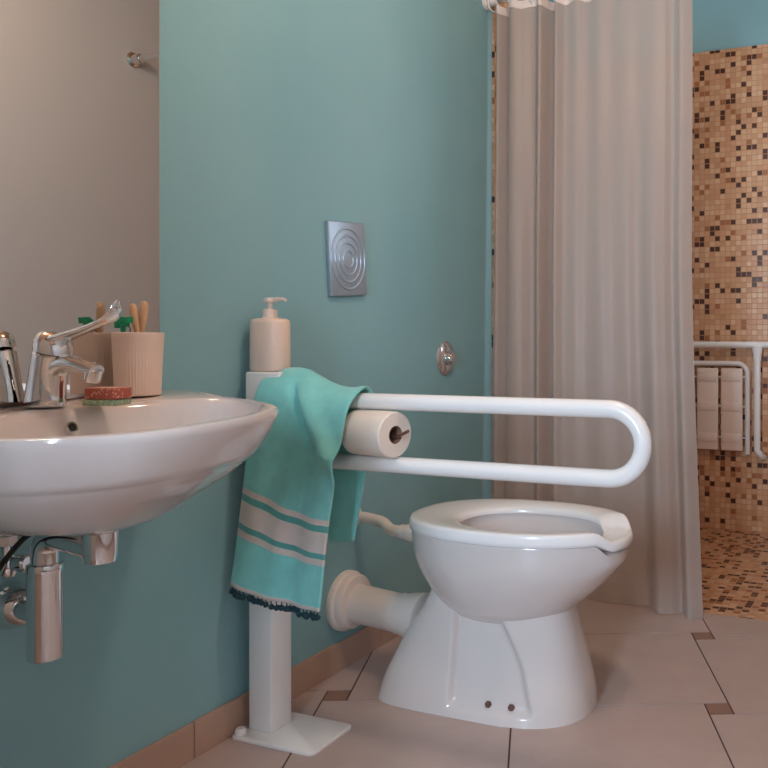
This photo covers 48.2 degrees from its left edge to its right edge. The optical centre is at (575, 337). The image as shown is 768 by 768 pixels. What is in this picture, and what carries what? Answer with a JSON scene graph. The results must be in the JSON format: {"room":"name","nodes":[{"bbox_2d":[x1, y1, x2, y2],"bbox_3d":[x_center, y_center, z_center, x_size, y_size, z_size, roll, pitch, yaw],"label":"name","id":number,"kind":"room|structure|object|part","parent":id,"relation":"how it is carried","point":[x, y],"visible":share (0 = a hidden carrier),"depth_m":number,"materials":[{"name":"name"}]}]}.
{"room":"accessible bathroom","nodes":[
{"label":"accessible bathroom","id":0,"kind":"room"},
{"bbox_2d":[0,0,553,767],"bbox_3d":[-0.917,-0.430,1.801,0.131,2.720,5.540,0,0,21],"label":"wall","id":1,"kind":"structure","parent":0,"point":[280,119],"depth_m":2.09,"materials":[{"name":"teal paint"}]},
{"bbox_2d":[0,536,29,577],"bbox_3d":[-0.970,0.350,1.398,0.084,0.132,0.052,0,0,21],"label":"angle valve","id":2,"kind":"object","parent":1,"relation":"attached to","point":[16,563],"visible":0.49,"depth_m":1.39,"materials":[{"name":"silver metal"}]},
{"bbox_3d":[-0.948,0.382,1.395,0.037,0.029,0.029,0,0,7],"label":"valve knob","id":3,"kind":"part","parent":2,"relation":"part of","materials":[{"name":"silver metal"}]},
{"bbox_2d":[0,0,159,406],"bbox_3d":[-1.178,-0.450,0.965,0.006,1.140,1.652,0,0,21],"label":"mirror","id":4,"kind":"object","parent":1,"relation":"attached to","point":[80,79],"visible":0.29,"depth_m":1.56,"materials":[{"name":"clear glass"}]},
{"bbox_2d":[0,389,278,535],"bbox_3d":[-0.757,0.205,1.327,0.515,0.194,0.710,0,0,21],"label":"washbasin","id":5,"kind":"object","parent":1,"relation":"attached to","point":[73,469],"visible":0.96,"depth_m":1.19,"materials":[{"name":"beige ceramic"}]},
{"bbox_2d":[0,536,30,570],"bbox_3d":[-0.921,0.364,1.340,0.156,0.137,0.010,0,0,18],"label":"hose","id":6,"kind":"object","parent":5,"relation":"attached to","point":[22,539],"visible":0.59,"depth_m":1.33,"materials":[{"name":"black rubber"}]},
{"bbox_2d":[0,530,118,663],"bbox_3d":[-0.869,0.413,1.387,0.279,0.250,0.090,0,0,21],"label":"trap","id":7,"kind":"object","parent":5,"relation":"attached to","point":[37,603],"visible":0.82,"depth_m":1.36,"materials":[{"name":"silver metal"}]},
{"bbox_2d":[22,299,122,407],"bbox_3d":[-0.869,0.027,1.418,0.219,0.185,0.060,0,0,21],"label":"mixer tap","id":8,"kind":"object","parent":5,"relation":"on","point":[52,357],"visible":1,"depth_m":1.41,"materials":[{"name":"silver metal"}]},
{"bbox_3d":[-0.883,0.064,1.424,0.149,0.071,0.050,0,0,21],"label":"spout","id":9,"kind":"part","parent":8,"relation":"part of","materials":[{"name":"silver metal"}]},
{"bbox_3d":[-0.844,-0.022,1.408,0.164,0.085,0.048,0,0,21],"label":"lever","id":10,"kind":"part","parent":8,"relation":"part of","materials":[{"name":"silver metal"}]},
{"bbox_2d":[82,398,130,405],"bbox_3d":[-0.826,0.113,1.447,0.062,0.010,0.046,0,0,1],"label":"soap","id":11,"kind":"object","parent":5,"relation":"on","point":[89,402],"visible":0.91,"depth_m":1.42,"materials":[{"name":"green"}]},
{"bbox_2d":[85,387,131,399],"bbox_3d":[-0.824,0.097,1.447,0.060,0.020,0.044,0,0,9],"label":"soap","id":12,"kind":"object","parent":11,"relation":"on","point":[101,393],"visible":1,"depth_m":1.43,"materials":[{"name":"red"}]},
{"bbox_2d":[111,332,163,396],"bbox_3d":[-0.861,0.051,1.613,0.093,0.123,0.093,0,0,21],"label":"tumbler","id":13,"kind":"object","parent":5,"relation":"on","point":[137,357],"visible":0.88,"depth_m":1.58,"materials":[{"name":"white ceramic"}]},
{"bbox_2d":[114,316,132,331],"bbox_3d":[-0.870,0.029,1.605,0.049,0.142,0.039,0,0,21],"label":"toothbrush","id":14,"kind":"object","parent":13,"relation":"in","point":[123,322],"visible":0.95,"depth_m":1.59,"materials":[{"name":"green plastic"}]},
{"bbox_2d":[129,304,139,331],"bbox_3d":[-0.862,0.015,1.620,0.041,0.165,0.016,0,0,9],"label":"toothbrush","id":15,"kind":"object","parent":13,"relation":"in","point":[133,311],"visible":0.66,"depth_m":1.62,"materials":[{"name":"brown wood"}]},
{"bbox_2d":[139,301,147,331],"bbox_3d":[-0.860,0.011,1.627,0.023,0.170,0.016,0,0,21],"label":"toothbrush","id":16,"kind":"object","parent":13,"relation":"in","point":[143,310],"visible":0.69,"depth_m":1.62,"materials":[{"name":"brown wood"}]},
{"bbox_2d":[108,592,429,767],"bbox_3d":[-1.078,0.890,1.220,0.010,0.080,4.100,0,0,21],"label":"baseboard","id":17,"kind":"structure","parent":1,"relation":"attached to","point":[181,746],"depth_m":1.92,"materials":[{"name":"tile"}]},
{"bbox_2d":[325,220,366,296],"bbox_3d":[-0.648,-0.224,2.324,0.017,0.219,0.177,0,0,21],"label":"flush plate","id":18,"kind":"object","parent":1,"relation":"attached to","point":[345,244],"visible":1,"depth_m":2.31,"materials":[{"name":"silver metal"}]},
{"bbox_2d":[326,570,428,636],"bbox_3d":[-0.533,0.744,2.281,0.263,0.167,0.166,0,0,21],"label":"pipe","id":19,"kind":"object","parent":1,"relation":"attached to","point":[352,601],"visible":0.87,"depth_m":2.25,"materials":[{"name":"white plastic"}]},
{"bbox_2d":[357,508,411,541],"bbox_3d":[-0.519,0.518,2.296,0.290,0.081,0.069,0,0,29],"label":"pipe","id":20,"kind":"object","parent":1,"relation":"attached to","point":[403,531],"visible":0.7,"depth_m":2.28,"materials":[{"name":"white plastic"}]},
{"bbox_2d":[436,341,455,374],"bbox_3d":[-0.437,0.070,2.842,0.036,0.120,0.120,0,0,21],"label":"button","id":21,"kind":"object","parent":1,"relation":"attached to","point":[445,355],"visible":1,"depth_m":2.82,"materials":[{"name":"silver metal"}]},
{"bbox_3d":[-0.432,0.070,2.840,0.024,0.050,0.050,0,0,21],"label":"push knob","id":22,"kind":"part","parent":21,"relation":"part of","materials":[{"name":"silver metal"}]},
{"bbox_2d":[482,0,507,10],"bbox_3d":[0.514,-1.285,2.803,1.840,0.068,0.068,0,0,21],"label":"curtain rod","id":23,"kind":"object","parent":1,"relation":"attached to","point":[492,3],"visible":0.9,"depth_m":3.11,"materials":[{"name":"silver metal"}]},
{"bbox_3d":[0.514,-1.285,2.803,1.832,0.031,0.031,0,0,21],"label":"rod","id":24,"kind":"part","parent":23,"relation":"part of","materials":[{"name":"silver metal"}]},
{"bbox_2d":[487,0,702,619],"bbox_3d":[0.063,-0.189,2.951,0.843,2.236,0.170,0,0,25],"label":"shower curtain","id":25,"kind":"object","parent":23,"relation":"hanging from","point":[593,220],"visible":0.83,"depth_m":2.93,"materials":[{"name":"white fabric"}]},
{"bbox_2d":[180,527,767,767],"bbox_3d":[-0.008,0.970,1.450,1.840,0.080,5.300,0,0,21],"label":"floor","id":26,"kind":"structure","parent":0,"point":[674,690],"depth_m":2.07,"materials":[{"name":"tile"}]},
{"bbox_2d":[232,371,651,755],"bbox_3d":[-0.314,0.504,1.797,0.994,0.851,0.153,0,0,21],"label":"grab rail","id":27,"kind":"object","parent":26,"relation":"on","point":[272,724],"visible":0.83,"depth_m":1.82,"materials":[{"name":"white metal"}]},
{"bbox_2d":[250,297,290,371],"bbox_3d":[-0.727,-0.009,1.956,0.101,0.175,0.069,0,0,21],"label":"soap dispenser","id":28,"kind":"object","parent":27,"relation":"on","point":[270,345],"visible":0.95,"depth_m":1.93,"materials":[{"name":"beige plastic"}]},
{"bbox_3d":[-0.729,-0.076,1.957,0.012,0.017,0.012,0,0,21],"label":"pump stem","id":29,"kind":"part","parent":28,"relation":"part of","materials":[{"name":"beige plastic"}]},
{"bbox_3d":[-0.668,0.926,1.934,0.236,0.007,0.153,0,0,21],"label":"plate","id":30,"kind":"part","parent":27,"relation":"part of","materials":[{"name":"white metal"}]},
{"bbox_2d":[229,367,372,620],"bbox_3d":[-0.623,0.344,1.894,0.306,0.551,0.182,0,0,21],"label":"towel","id":31,"kind":"object","parent":27,"relation":"hanging from","point":[293,501],"visible":0.91,"depth_m":1.85,"materials":[{"name":"teal fabric"}]},
{"bbox_2d":[342,409,410,457],"bbox_3d":[-0.447,0.213,1.838,0.120,0.102,0.102,0,0,33],"label":"toilet roll","id":32,"kind":"object","parent":27,"relation":"on","point":[366,432],"visible":0.97,"depth_m":1.80,"materials":[{"name":"beige paper"}]},
{"bbox_2d":[378,499,632,728],"bbox_3d":[-0.174,0.694,2.136,0.656,0.471,0.409,0,0,21],"label":"toilet","id":33,"kind":"object","parent":26,"relation":"on","point":[497,638],"visible":1,"depth_m":2.01,"materials":[{"name":"beige ceramic"}]},
{"bbox_3d":[-0.148,0.622,2.126,0.577,0.276,0.396,0,0,21],"label":"bowl","id":34,"kind":"part","parent":33,"relation":"part of","materials":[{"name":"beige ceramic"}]},
{"bbox_3d":[-0.144,0.485,2.124,0.591,0.052,0.409,0,0,21],"label":"seat","id":35,"kind":"part","parent":33,"relation":"part of","materials":[{"name":"white plastic"}]},
{"bbox_2d":[692,0,767,532],"bbox_3d":[0.970,-0.430,3.983,1.840,2.720,0.151,0,0,21],"label":"wall","id":36,"kind":"structure","parent":0,"point":[730,106],"depth_m":3.99,"materials":[{"name":"beige tile"}]},
{"bbox_2d":[694,360,749,454],"bbox_3d":[0.588,0.332,4.018,0.528,0.445,0.058,0,0,21],"label":"shower bench","id":37,"kind":"object","parent":36,"relation":"attached to","point":[707,405],"visible":0.55,"depth_m":3.94,"materials":[{"name":"white plastic"}]},
{"bbox_2d":[693,341,767,459],"bbox_3d":[0.799,0.291,3.917,1.130,0.584,0.094,0,0,21],"label":"grab bar","id":38,"kind":"object","parent":36,"relation":"attached to","point":[757,346],"visible":0.6,"depth_m":3.86,"materials":[{"name":"white metal"}]}
]}

